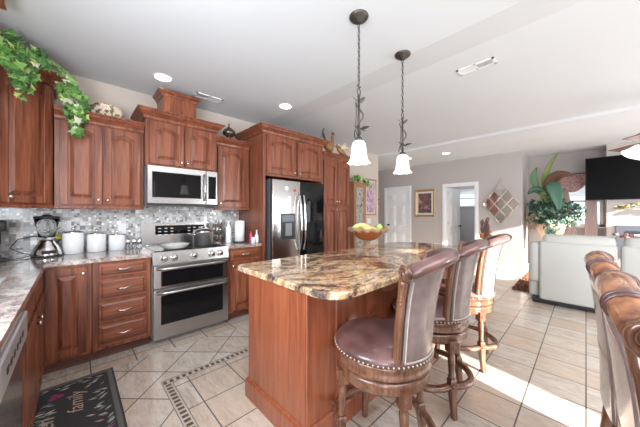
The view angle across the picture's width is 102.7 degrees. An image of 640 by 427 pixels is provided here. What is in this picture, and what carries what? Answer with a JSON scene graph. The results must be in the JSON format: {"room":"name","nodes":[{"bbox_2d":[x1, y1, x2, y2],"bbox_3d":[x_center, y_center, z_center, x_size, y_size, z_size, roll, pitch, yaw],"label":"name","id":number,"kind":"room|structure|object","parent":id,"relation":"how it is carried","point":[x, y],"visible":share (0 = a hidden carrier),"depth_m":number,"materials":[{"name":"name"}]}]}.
{"room":"kitchen","nodes":[
{"label":"kitchen","id":0,"kind":"room"},
{"bbox_2d":[41,69,377,291],"bbox_3d":[-0.876,-0.120,4.207,6.330,2.840,0.120,0,0,-44],"label":"wall","id":1,"kind":"structure","parent":0,"point":[126,100],"depth_m":3.02,"materials":[{"name":"beige paint"}]},
{"bbox_2d":[0,51,63,207],"bbox_3d":[-2.533,-0.627,2.044,0.704,1.165,0.704,0,0,-44],"label":"upper cabinet","id":2,"kind":"object","parent":1,"relation":"attached to","point":[26,128],"visible":0.76,"depth_m":2.05,"materials":[{"name":"brown wood"}]},
{"bbox_2d":[0,28,91,138],"bbox_3d":[-2.219,-1.008,1.933,0.205,0.701,0.885,0,0,14],"label":"ivy plant","id":3,"kind":"object","parent":2,"relation":"on","point":[21,74],"visible":1,"depth_m":1.98,"materials":[{"name":"green plant"}]},
{"bbox_2d":[54,104,144,208],"bbox_3d":[-2.192,-0.492,2.572,0.655,0.895,0.403,0,0,-44],"label":"upper cabinet","id":4,"kind":"object","parent":1,"relation":"attached to","point":[101,169],"visible":0.94,"depth_m":2.44,"materials":[{"name":"brown wood"}]},
{"bbox_2d":[88,101,121,117],"bbox_3d":[-2.182,-1.030,2.601,0.282,0.188,0.064,0,0,-32],"label":"decorative plate","id":5,"kind":"object","parent":4,"relation":"on","point":[100,107],"visible":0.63,"depth_m":2.59,"materials":[{"name":"beige ceramic"}]},
{"bbox_2d":[0,206,237,256],"bbox_3d":[-2.124,0.140,2.919,2.505,0.520,0.008,0,0,-44],"label":"backsplash","id":6,"kind":"structure","parent":1,"relation":"attached to","point":[20,222],"depth_m":2.71,"materials":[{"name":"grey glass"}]},
{"bbox_2d":[56,221,70,232],"bbox_3d":[-2.537,0.130,2.509,0.140,0.116,0.008,0,0,-44],"label":"outlet","id":7,"kind":"object","parent":6,"relation":"attached to","point":[61,224],"visible":0.51,"depth_m":2.52,"materials":[{"name":"white paint"}]},
{"bbox_2d":[118,224,125,233],"bbox_3d":[-2.195,0.170,2.838,0.070,0.116,0.008,0,0,-44],"label":"outlet","id":8,"kind":"object","parent":6,"relation":"attached to","point":[121,227],"visible":0.91,"depth_m":2.84,"materials":[{"name":"white paint"}]},
{"bbox_2d":[130,87,224,171],"bbox_3d":[-1.660,-0.926,3.028,0.891,0.842,0.483,0,0,-44],"label":"upper cabinet","id":9,"kind":"object","parent":1,"relation":"attached to","point":[173,136],"visible":0.97,"depth_m":2.85,"materials":[{"name":"brown wood"}]},
{"bbox_2d":[143,164,216,206],"bbox_3d":[-1.651,-0.294,3.015,0.719,0.418,0.505,0,0,-44],"label":"microwave","id":10,"kind":"object","parent":9,"relation":"attached to","point":[163,186],"visible":0.98,"depth_m":2.82,"materials":[{"name":"grey metal"}]},
{"bbox_2d":[205,135,250,209],"bbox_3d":[-1.248,-0.507,3.480,0.475,0.925,0.403,0,0,-44],"label":"upper cabinet","id":11,"kind":"object","parent":1,"relation":"attached to","point":[232,155],"visible":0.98,"depth_m":3.37,"materials":[{"name":"brown wood"}]},
{"bbox_2d":[223,124,234,137],"bbox_3d":[-1.213,-1.095,3.411,0.164,0.260,0.164,0,0,-44],"label":"urn","id":12,"kind":"object","parent":11,"relation":"on","point":[228,132],"visible":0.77,"depth_m":3.36,"materials":[{"name":"brown metal"}]},
{"bbox_2d":[365,178,376,214],"bbox_3d":[1.219,-0.390,6.119,0.460,0.860,0.028,0,0,-44],"label":"framed picture","id":13,"kind":"object","parent":1,"relation":"attached to","point":[371,193],"visible":0.75,"depth_m":6.14,"materials":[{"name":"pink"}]},
{"bbox_2d":[367,182,374,211],"bbox_3d":[1.214,-0.390,6.124,0.327,0.727,0.002,0,0,-44],"label":"print","id":14,"kind":"object","parent":13,"relation":"attached to","point":[370,191],"depth_m":6.14},
{"bbox_2d":[0,0,639,170],"bbox_3d":[1.372,-1.455,2.901,12.000,0.190,9.120,0,0,-44],"label":"ceiling","id":15,"kind":"structure","parent":0,"point":[565,76],"depth_m":2.42,"materials":[{"name":"white paint"}]},
{"bbox_2d":[0,0,6,10],"bbox_3d":[-1.899,-1.350,1.192,0.465,0.100,0.800,0,0,-44],"label":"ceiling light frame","id":16,"kind":"object","parent":15,"relation":"attached to","point":[2,2],"visible":1,"depth_m":1.60,"materials":[{"name":"brown wood"}]},
{"bbox_2d":[152,72,172,81],"bbox_3d":[-1.618,-1.397,2.634,0.190,0.006,0.190,0,0,-44],"label":"recessed light","id":17,"kind":"object","parent":15,"relation":"in","point":[162,77],"visible":1,"depth_m":2.63,"materials":[{"name":"white paint"}]},
{"bbox_2d":[193,91,223,103],"bbox_3d":[-1.347,-1.396,3.089,0.320,0.008,0.130,0,0,-44],"label":"ceiling vent","id":18,"kind":"object","parent":15,"relation":"in","point":[196,94],"visible":1,"depth_m":3.08,"materials":[{"name":"white metal"}]},
{"bbox_2d":[278,103,292,108],"bbox_3d":[-0.451,-1.397,3.340,0.190,0.006,0.190,0,0,-44],"label":"recessed light","id":19,"kind":"object","parent":15,"relation":"in","point":[282,105],"visible":1,"depth_m":3.34,"materials":[{"name":"white paint"}]},
{"bbox_2d":[347,9,369,165],"bbox_3d":[0.276,-0.878,1.819,0.161,1.044,0.161,0,0,-21],"label":"pendant light","id":20,"kind":"object","parent":15,"relation":"hanging from","point":[359,16],"visible":1,"depth_m":1.80,"materials":[{"name":"white glass"}]},
{"bbox_2d":[394,50,411,174],"bbox_3d":[0.727,-0.878,2.252,0.161,1.044,0.161,0,0,-21],"label":"pendant light","id":21,"kind":"object","parent":15,"relation":"hanging from","point":[402,163],"visible":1,"depth_m":2.23,"materials":[{"name":"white glass"}]},
{"bbox_2d":[456,57,496,75],"bbox_3d":[1.534,-1.441,2.516,0.130,0.008,0.320,0,0,-44],"label":"ceiling vent","id":22,"kind":"object","parent":15,"relation":"in","point":[490,61],"visible":1,"depth_m":2.50,"materials":[{"name":"white metal"}]},
{"bbox_2d":[609,133,639,159],"bbox_3d":[4.045,-1.054,2.982,0.967,0.781,0.880,0,0,-44],"label":"ceiling fan","id":23,"kind":"object","parent":15,"relation":"hanging from","point":[632,151],"visible":1,"depth_m":3.14,"materials":[{"name":"brown wood"}]},
{"bbox_2d":[40,268,602,426],"bbox_3d":[2.172,1.324,3.685,9.760,0.051,8.900,0,0,-44],"label":"floor","id":24,"kind":"structure","parent":0,"point":[542,372],"depth_m":2.04,"materials":[{"name":"tile"}]},
{"bbox_2d":[0,311,26,426],"bbox_3d":[-1.321,0.864,0.730,0.597,0.872,0.600,0,0,-44],"label":"dishwasher","id":25,"kind":"object","parent":24,"relation":"on","point":[11,354],"visible":0.94,"depth_m":0.93,"materials":[{"name":"grey metal"}]},
{"bbox_2d":[22,274,43,426],"bbox_3d":[-1.931,0.863,1.368,0.613,0.875,1.150,0,0,-44],"label":"base cabinet","id":26,"kind":"object","parent":24,"relation":"on","point":[33,346],"visible":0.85,"depth_m":1.42,"materials":[{"name":"brown wood"}]},
{"bbox_2d":[0,247,151,353],"bbox_3d":[-1.506,0.405,1.411,1.305,0.038,3.022,0,0,-44],"label":"countertop","id":27,"kind":"structure","parent":26,"relation":"on","point":[23,275],"depth_m":1.67,"materials":[{"name":"stone"}]},
{"bbox_2d":[0,220,6,261],"bbox_3d":[-2.613,0.221,2.010,0.180,0.330,0.160,0,0,26],"label":"coffee maker","id":28,"kind":"object","parent":27,"relation":"on","point":[3,224],"visible":1,"depth_m":2.03,"materials":[{"name":"black plastic"}]},
{"bbox_2d":[7,235,61,259],"bbox_3d":[-2.555,0.277,2.260,0.098,0.217,0.526,0,0,14],"label":"power cord","id":29,"kind":"object","parent":27,"relation":"on","point":[61,235],"visible":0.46,"depth_m":2.19,"materials":[{"name":"black plastic"}]},
{"bbox_2d":[10,227,60,254],"bbox_3d":[-2.597,0.253,2.351,0.094,0.242,0.330,0,0,28],"label":"power cord","id":30,"kind":"object","parent":27,"relation":"on","point":[59,227],"visible":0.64,"depth_m":2.27,"materials":[{"name":"black plastic"}]},
{"bbox_2d":[30,215,66,257],"bbox_3d":[-2.455,0.198,2.301,0.202,0.375,0.202,0,0,-8],"label":"blender","id":31,"kind":"object","parent":27,"relation":"on","point":[46,226],"visible":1,"depth_m":2.25,"materials":[{"name":"silver metal"}]},
{"bbox_2d":[33,218,59,239],"bbox_3d":[-2.455,0.138,2.301,0.166,0.195,0.166,0,0,36],"label":"jar","id":32,"kind":"object","parent":31,"relation":"on","point":[46,228],"depth_m":2.26,"materials":[{"name":"clear glass"}]},
{"bbox_2d":[61,227,83,253],"bbox_3d":[-2.388,0.257,2.476,0.162,0.257,0.162,0,0,-44],"label":"canister","id":33,"kind":"object","parent":27,"relation":"on","point":[72,240],"visible":0.98,"depth_m":2.42,"materials":[{"name":"white ceramic"}]},
{"bbox_2d":[86,229,105,251],"bbox_3d":[-2.269,0.270,2.598,0.159,0.231,0.159,0,0,-44],"label":"canister","id":34,"kind":"object","parent":27,"relation":"on","point":[95,241],"visible":1,"depth_m":2.54,"materials":[{"name":"white ceramic"}]},
{"bbox_2d":[108,230,125,250],"bbox_3d":[-2.154,0.283,2.716,0.151,0.206,0.151,0,0,-44],"label":"canister","id":35,"kind":"object","parent":27,"relation":"on","point":[116,241],"visible":1,"depth_m":2.66,"materials":[{"name":"white ceramic"}]},
{"bbox_2d":[126,239,129,249],"bbox_3d":[-2.068,0.328,2.756,0.042,0.116,0.042,0,0,-44],"label":"spice shaker","id":36,"kind":"object","parent":27,"relation":"on","point":[127,240],"visible":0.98,"depth_m":2.74,"materials":[{"name":"silver glass"}]},
{"bbox_2d":[132,238,135,248],"bbox_3d":[-2.023,0.328,2.785,0.042,0.116,0.042,0,0,-44],"label":"spice shaker","id":37,"kind":"object","parent":27,"relation":"on","point":[133,239],"visible":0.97,"depth_m":2.77,"materials":[{"name":"silver glass"}]},
{"bbox_2d":[137,238,141,248],"bbox_3d":[-1.982,0.328,2.811,0.042,0.116,0.042,0,0,-44],"label":"spice shaker","id":38,"kind":"object","parent":27,"relation":"on","point":[139,240],"visible":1,"depth_m":2.80,"materials":[{"name":"silver glass"}]},
{"bbox_2d":[42,263,91,374],"bbox_3d":[-2.272,0.863,2.312,0.290,0.875,0.668,0,0,-44],"label":"base cabinet","id":39,"kind":"object","parent":24,"relation":"on","point":[67,290],"visible":0.99,"depth_m":2.09,"materials":[{"name":"brown wood"}]},
{"bbox_2d":[33,367,127,426],"bbox_3d":[-1.426,1.293,1.480,0.475,0.012,1.410,0,0,-44],"label":"kitchen mat","id":40,"kind":"object","parent":24,"relation":"on","point":[92,400],"visible":0.98,"depth_m":1.74,"materials":[{"name":"grey"}]},
{"bbox_2d":[48,394,63,401],"bbox_3d":[-1.855,1.289,1.799,0.080,0.002,0.075,0,0,-44],"label":"print","id":41,"kind":"object","parent":40,"relation":"on","point":[53,397],"depth_m":1.79,"materials":[{"name":"pink"}]},
{"bbox_2d":[91,257,150,359],"bbox_3d":[-2.008,0.863,2.561,0.425,0.875,0.675,0,0,-44],"label":"base cabinet","id":42,"kind":"object","parent":24,"relation":"on","point":[121,289],"visible":0.98,"depth_m":2.33,"materials":[{"name":"brown wood"}]},
{"bbox_2d":[140,222,228,342],"bbox_3d":[-1.551,0.705,2.954,0.760,1.190,0.731,0,0,-44],"label":"range","id":43,"kind":"object","parent":24,"relation":"on","point":[189,285],"visible":0.92,"depth_m":2.75,"materials":[{"name":"grey metal"}]},
{"bbox_2d":[145,242,189,248],"bbox_3d":[-1.627,0.347,2.736,0.284,0.067,0.442,0,0,31],"label":"frying pan","id":44,"kind":"object","parent":43,"relation":"on","point":[180,245],"visible":1,"depth_m":2.72,"materials":[{"name":"grey ceramic"}]},
{"bbox_2d":[145,243,222,251],"bbox_3d":[-1.593,0.383,2.998,0.700,0.004,0.530,0,0,-44],"label":"glass cooktop","id":45,"kind":"object","parent":43,"relation":"in","point":[150,248],"depth_m":2.87,"materials":[{"name":"black glass"}]},
{"bbox_2d":[191,226,213,245],"bbox_3d":[-1.417,0.267,3.104,0.267,0.227,0.233,0,0,-25],"label":"stock pot","id":46,"kind":"object","parent":43,"relation":"on","point":[203,236],"visible":1,"depth_m":3.01,"materials":[{"name":"silver metal"}]},
{"bbox_2d":[225,246,259,320],"bbox_3d":[-1.136,0.863,3.399,0.445,0.875,0.675,0,0,-44],"label":"base cabinet","id":47,"kind":"object","parent":24,"relation":"on","point":[238,284],"visible":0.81,"depth_m":3.13,"materials":[{"name":"brown wood"}]},
{"bbox_2d":[215,240,261,248],"bbox_3d":[-1.145,0.405,3.409,0.455,0.038,0.642,0,0,-44],"label":"countertop","id":48,"kind":"structure","parent":47,"relation":"on","point":[232,245],"depth_m":3.21,"materials":[{"name":"stone"}]},
{"bbox_2d":[212,220,222,242],"bbox_3d":[-1.372,0.235,3.425,0.132,0.300,0.130,0,0,-44],"label":"spice rack","id":49,"kind":"object","parent":48,"relation":"on","point":[216,225],"visible":1,"depth_m":3.38,"materials":[{"name":"silver metal"}]},
{"bbox_2d":[225,221,231,242],"bbox_3d":[-1.207,0.239,3.376,0.076,0.292,0.076,0,0,-44],"label":"bottle","id":50,"kind":"object","parent":48,"relation":"on","point":[228,228],"visible":0.98,"depth_m":3.35,"materials":[{"name":"white plastic"}]},
{"bbox_2d":[234,218,244,242],"bbox_3d":[-1.079,0.221,3.430,0.150,0.330,0.150,0,0,-44],"label":"paper towel holder","id":51,"kind":"object","parent":48,"relation":"on","point":[239,224],"visible":1,"depth_m":3.38,"materials":[{"name":"white paper"}]},
{"bbox_2d":[255,230,258,242],"bbox_3d":[-0.833,0.298,3.361,0.056,0.175,0.055,0,0,-44],"label":"clear bottle","id":52,"kind":"object","parent":48,"relation":"on","point":[256,234],"visible":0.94,"depth_m":3.34,"materials":[{"name":"white plastic"}]},
{"bbox_2d":[235,122,329,260],"bbox_3d":[-0.554,0.075,3.905,1.241,2.450,0.753,0,0,-44],"label":"tall cabinet","id":53,"kind":"object","parent":24,"relation":"on","point":[275,152],"visible":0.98,"depth_m":3.53,"materials":[{"name":"brown wood"}]},
{"bbox_2d":[265,179,323,260],"bbox_3d":[-0.503,0.407,3.863,0.940,1.725,0.815,0,0,-44],"label":"refrigerator","id":54,"kind":"object","parent":24,"relation":"on","point":[295,227],"visible":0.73,"depth_m":3.53,"materials":[{"name":"grey metal"}]},
{"bbox_2d":[323,151,350,251],"bbox_3d":[0.111,0.155,4.565,0.778,2.290,0.723,0,0,-44],"label":"pantry cabinet","id":55,"kind":"object","parent":24,"relation":"on","point":[336,170],"visible":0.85,"depth_m":4.30,"materials":[{"name":"brown wood"}]},
{"bbox_2d":[320,128,334,151],"bbox_3d":[0.126,-1.198,4.295,0.161,0.413,0.450,0,0,36],"label":"rooster figurine","id":56,"kind":"object","parent":55,"relation":"on","point":[329,147],"visible":0.69,"depth_m":4.28,"materials":[{"name":"brown ceramic"}]},
{"bbox_2d":[335,143,349,155],"bbox_3d":[0.391,-1.123,4.519,0.273,0.262,0.121,0,0,-34],"label":"bird figurine","id":57,"kind":"object","parent":55,"relation":"on","point":[340,150],"visible":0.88,"depth_m":4.48,"materials":[{"name":"brown ceramic"}]},
{"bbox_2d":[238,242,457,426],"bbox_3d":[0.596,0.842,2.387,2.432,0.916,1.015,0,0,-44],"label":"kitchen island","id":58,"kind":"object","parent":24,"relation":"on","point":[298,305],"visible":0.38,"depth_m":1.57,"materials":[{"name":"brown wood"}]},
{"bbox_2d":[347,226,388,247],"bbox_3d":[0.533,0.265,2.879,0.459,0.235,0.454,0,0,-44],"label":"fruit bowl","id":59,"kind":"object","parent":58,"relation":"on","point":[371,234],"visible":0.94,"depth_m":2.75,"materials":[{"name":"brown"}]},
{"bbox_2d":[350,223,368,231],"bbox_3d":[0.450,0.151,2.825,0.250,0.095,0.050,0,0,-14],"label":"banana","id":60,"kind":"object","parent":59,"relation":"in","point":[358,225],"visible":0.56,"depth_m":2.80,"materials":[{"name":"yellow food"}]},
{"bbox_2d":[360,226,377,229],"bbox_3d":[0.520,0.186,2.799,0.250,0.095,0.050,0,0,11],"label":"banana","id":61,"kind":"object","parent":59,"relation":"in","point":[365,227],"visible":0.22,"depth_m":2.78,"materials":[{"name":"yellow food"}]},
{"bbox_2d":[375,222,382,229],"bbox_3d":[0.672,0.150,2.908,0.090,0.116,0.089,0,0,-44],"label":"pear","id":62,"kind":"object","parent":59,"relation":"in","point":[378,226],"visible":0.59,"depth_m":2.88,"materials":[{"name":"green food"}]},
{"bbox_2d":[350,181,365,247],"bbox_3d":[0.754,0.320,5.491,0.430,1.960,0.270,0,0,-44],"label":"curio cabinet","id":63,"kind":"object","parent":24,"relation":"on","point":[357,189],"visible":0.54,"depth_m":5.34,"materials":[{"name":"brown wood"}]},
{"bbox_2d":[351,174,371,187],"bbox_3d":[0.884,-0.697,5.491,0.611,0.285,0.143,0,0,-34],"label":"greenery garland","id":64,"kind":"object","parent":63,"relation":"on","point":[357,177],"visible":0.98,"depth_m":5.45,"materials":[{"name":"green plant"}]},
{"bbox_2d":[332,248,459,426],"bbox_3d":[0.369,0.735,1.357,0.654,1.130,0.601,0,0,28],"label":"bar stool","id":65,"kind":"object","parent":24,"relation":"on","point":[379,356],"visible":1,"depth_m":1.18,"materials":[{"name":"brown leather"}]},
{"bbox_2d":[393,239,490,420],"bbox_3d":[0.831,0.735,1.828,0.654,1.130,0.601,0,0,29],"label":"bar stool","id":66,"kind":"object","parent":24,"relation":"on","point":[453,313],"visible":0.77,"depth_m":1.62,"materials":[{"name":"beige leather"}]},
{"bbox_2d":[434,233,511,373],"bbox_3d":[1.327,0.735,2.305,0.654,1.130,0.601,0,0,31],"label":"bar stool","id":67,"kind":"object","parent":24,"relation":"on","point":[483,292],"visible":0.69,"depth_m":2.10,"materials":[{"name":"beige leather"}]},
{"bbox_2d":[480,217,491,238],"bbox_3d":[3.128,0.678,4.826,0.220,1.244,0.220,0,0,-44],"label":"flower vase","id":68,"kind":"object","parent":24,"relation":"on","point":[485,231],"visible":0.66,"depth_m":4.82,"materials":[{"name":"brown ceramic"}]},
{"bbox_2d":[512,271,528,291],"bbox_3d":[4.544,1.277,4.370,1.791,0.044,1.800,0,0,-44],"label":"shag rug","id":69,"kind":"object","parent":24,"relation":"on","point":[522,284],"visible":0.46,"depth_m":4.59,"materials":[{"name":"brown carpet"}]},
{"bbox_2d":[525,153,587,237],"bbox_3d":[4.979,0.018,5.419,0.669,2.565,1.000,0,0,-44],"label":"potted plant","id":70,"kind":"object","parent":24,"relation":"on","point":[549,212],"visible":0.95,"depth_m":5.34,"materials":[{"name":"green plant"}]},
{"bbox_2d":[529,234,639,311],"bbox_3d":[4.063,0.792,3.450,1.000,0.985,1.860,0,0,-44],"label":"sofa","id":71,"kind":"object","parent":24,"relation":"on","point":[558,274],"visible":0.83,"depth_m":3.47,"materials":[{"name":"grey leather"}]},
{"bbox_2d":[542,234,616,245],"bbox_3d":[3.549,0.440,3.530,0.310,0.280,0.710,0,0,-44],"label":"cushion","id":72,"kind":"object","parent":71,"relation":"on","point":[548,239],"depth_m":3.44,"materials":[{"name":"white fabric"}]},
{"bbox_2d":[612,233,632,238],"bbox_3d":[3.772,0.276,3.192,0.133,0.072,0.166,0,0,-44],"label":"flowers","id":73,"kind":"object","parent":71,"relation":"on","point":[628,236],"visible":1,"depth_m":3.17,"materials":[{"name":"plant"}]},
{"bbox_2d":[623,237,639,246],"bbox_3d":[4.101,0.440,2.956,0.310,0.280,0.765,0,0,-44],"label":"cushion","id":74,"kind":"object","parent":71,"relation":"on","point":[633,241],"depth_m":3.10,"materials":[{"name":"white fabric"}]},
{"bbox_2d":[584,251,620,426],"bbox_3d":[1.535,0.749,1.102,0.638,1.109,0.556,0,0,-44],"label":"dining chair","id":75,"kind":"object","parent":24,"relation":"on","point":[596,262],"visible":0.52,"depth_m":1.13,"materials":[{"name":"brown wood"}]},
{"bbox_2d":[594,270,639,426],"bbox_3d":[1.082,0.749,0.628,0.638,1.109,0.556,0,0,-44],"label":"dining chair","id":76,"kind":"object","parent":24,"relation":"on","point":[618,291],"visible":1,"depth_m":0.65,"materials":[{"name":"beige leather"}]},
{"bbox_2d":[378,151,521,267],"bbox_3d":[2.812,-0.120,7.261,0.120,2.840,4.630,0,0,-44],"label":"wall","id":77,"kind":"structure","parent":0,"point":[487,170],"depth_m":6.23,"materials":[{"name":"grey paint"}]},
{"bbox_2d":[387,189,407,242],"bbox_3d":[2.336,0.290,7.691,0.170,2.010,0.718,0,0,-44],"label":"door","id":78,"kind":"structure","parent":77,"relation":"in","point":[397,200],"depth_m":7.68,"materials":[{"name":"white paint"}]},
{"bbox_2d":[384,186,410,242],"bbox_3d":[2.357,0.250,7.719,0.140,2.100,0.880,0,0,-44],"label":"trim","id":79,"kind":"structure","parent":77,"relation":"attached to","point":[401,187],"depth_m":7.57,"materials":[{"name":"white paint"}]},
{"bbox_2d":[415,189,434,216],"bbox_3d":[2.894,-0.285,7.070,0.028,0.750,0.570,0,0,-44],"label":"framed picture","id":80,"kind":"object","parent":77,"relation":"attached to","point":[424,199],"visible":1,"depth_m":7.06,"materials":[{"name":"brown"}]},
{"bbox_2d":[418,193,430,212],"bbox_3d":[2.899,-0.285,7.074,0.002,0.541,0.361,0,0,-44],"label":"print","id":81,"kind":"object","parent":80,"relation":"attached to","point":[424,199],"depth_m":7.08},
{"bbox_2d":[448,188,461,245],"bbox_3d":[3.637,0.310,6.966,0.667,1.970,0.170,0,0,-36],"label":"door","id":82,"kind":"structure","parent":77,"relation":"in","point":[454,225],"depth_m":6.93,"materials":[{"name":"white paint"}]},
{"bbox_2d":[442,181,477,265],"bbox_3d":[3.553,0.265,6.476,0.140,2.070,0.830,0,0,-44],"label":"trim","id":83,"kind":"structure","parent":77,"relation":"attached to","point":[445,187],"depth_m":6.69,"materials":[{"name":"white paint"}]},
{"bbox_2d":[481,178,520,224],"bbox_3d":[4.093,-0.268,5.809,0.040,1.056,0.750,0,0,-44],"label":"mirror","id":84,"kind":"object","parent":77,"relation":"attached to","point":[499,207],"visible":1,"depth_m":5.80,"materials":[{"name":"silver glass"}]},
{"bbox_2d":[497,265,521,272],"bbox_3d":[2.763,1.240,7.215,0.015,0.120,4.630,0,0,-44],"label":"baseboard","id":85,"kind":"structure","parent":77,"relation":"attached to","point":[500,267],"depth_m":5.69,"materials":[{"name":"white paint"}]},
{"bbox_2d":[449,186,473,241],"bbox_3d":[4.191,-0.120,7.270,1.880,2.840,2.730,0,0,-44],"label":"wall","id":86,"kind":"structure","parent":0,"point":[466,213],"depth_m":8.05,"materials":[{"name":"grey paint"}]},
{"bbox_2d":[460,189,473,206],"bbox_3d":[4.582,-0.475,8.118,0.120,0.550,0.950,0,0,-44],"label":"window","id":87,"kind":"structure","parent":86,"relation":"in","point":[466,196],"depth_m":8.06,"materials":[{"name":"white glass"}]},
{"bbox_2d":[460,191,470,194],"bbox_3d":[4.566,-0.651,8.102,0.025,0.098,0.840,0,0,-44],"label":"blind","id":88,"kind":"object","parent":87,"relation":"attached to","point":[461,192],"depth_m":8.08,"materials":[{"name":"white paint"}]},
{"bbox_2d":[522,152,528,266],"bbox_3d":[4.735,-0.120,5.983,0.880,2.840,0.120,0,0,-44],"label":"wall","id":89,"kind":"structure","parent":0,"point":[525,160],"depth_m":5.92,"materials":[{"name":"grey paint"}]},
{"bbox_2d":[522,262,528,272],"bbox_3d":[4.739,1.240,5.892,1.000,0.120,0.015,0,0,-44],"label":"baseboard","id":90,"kind":"structure","parent":89,"relation":"attached to","point":[525,267],"depth_m":5.83,"materials":[{"name":"white paint"}]},
{"bbox_2d":[529,148,604,243],"bbox_3d":[6.575,-0.120,4.790,0.120,2.840,4.390,0,0,-44],"label":"wall","id":91,"kind":"structure","parent":0,"point":[574,162],"depth_m":5.81,"materials":[{"name":"grey paint"}]},
{"bbox_2d":[559,186,602,226],"bbox_3d":[5.729,-0.270,5.627,0.120,1.100,0.670,0,0,-44],"label":"window","id":92,"kind":"structure","parent":91,"relation":"in","point":[578,197],"depth_m":5.60,"materials":[{"name":"white glass"}]},
{"bbox_2d":[569,186,584,195],"bbox_3d":[5.713,-0.581,5.612,0.025,0.378,0.560,0,0,-44],"label":"blind","id":93,"kind":"object","parent":92,"relation":"attached to","point":[581,192],"depth_m":5.63,"materials":[{"name":"white paint"}]},
{"bbox_2d":[605,141,639,266],"bbox_3d":[6.537,-0.120,4.427,0.440,2.840,2.120,0,0,-44],"label":"wall","id":94,"kind":"structure","parent":0,"point":[631,216],"depth_m":4.93,"materials":[{"name":"grey paint"}]},
{"bbox_2d":[559,172,584,191],"bbox_3d":[5.596,-0.671,5.527,0.114,0.422,0.990,0,0,-44],"label":"valance","id":95,"kind":"object","parent":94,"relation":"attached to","point":[574,183],"visible":0.41,"depth_m":5.57,"materials":[{"name":"pink fabric"}]},
{"bbox_2d":[563,190,576,234],"bbox_3d":[5.529,0.250,5.644,0.048,2.021,0.390,0,0,-44],"label":"curtain","id":96,"kind":"object","parent":95,"relation":"hanging from","point":[571,230],"visible":0.2,"depth_m":5.66,"materials":[{"name":"pink fabric"}]},
{"bbox_2d":[585,200,597,235],"bbox_3d":[5.748,0.250,5.416,0.048,2.020,0.220,0,0,-44],"label":"curtain","id":97,"kind":"object","parent":95,"relation":"hanging from","point":[591,218],"visible":0.31,"depth_m":5.41,"materials":[{"name":"pink fabric"}]},
{"bbox_2d":[585,155,639,200],"bbox_3d":[5.915,-0.690,4.711,0.061,0.850,1.432,0,0,-44],"label":"television","id":98,"kind":"object","parent":94,"relation":"attached to","point":[617,177],"visible":1,"depth_m":4.94,"materials":[{"name":"black plastic"}]},
{"bbox_2d":[614,203,639,209],"bbox_3d":[5.996,-0.117,4.611,0.106,0.179,0.952,0,0,-42],"label":"garland","id":99,"kind":"object","parent":94,"relation":"attached to","point":[628,206],"visible":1,"depth_m":4.82,"materials":[{"name":"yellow plant"}]},
{"bbox_2d":[616,225,639,257],"bbox_3d":[6.233,0.540,4.399,0.037,0.620,1.500,0,0,-44],"label":"fireplace","id":100,"kind":"object","parent":94,"relation":"attached to","point":[634,230],"visible":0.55,"depth_m":4.86,"materials":[{"name":"grey stone"}]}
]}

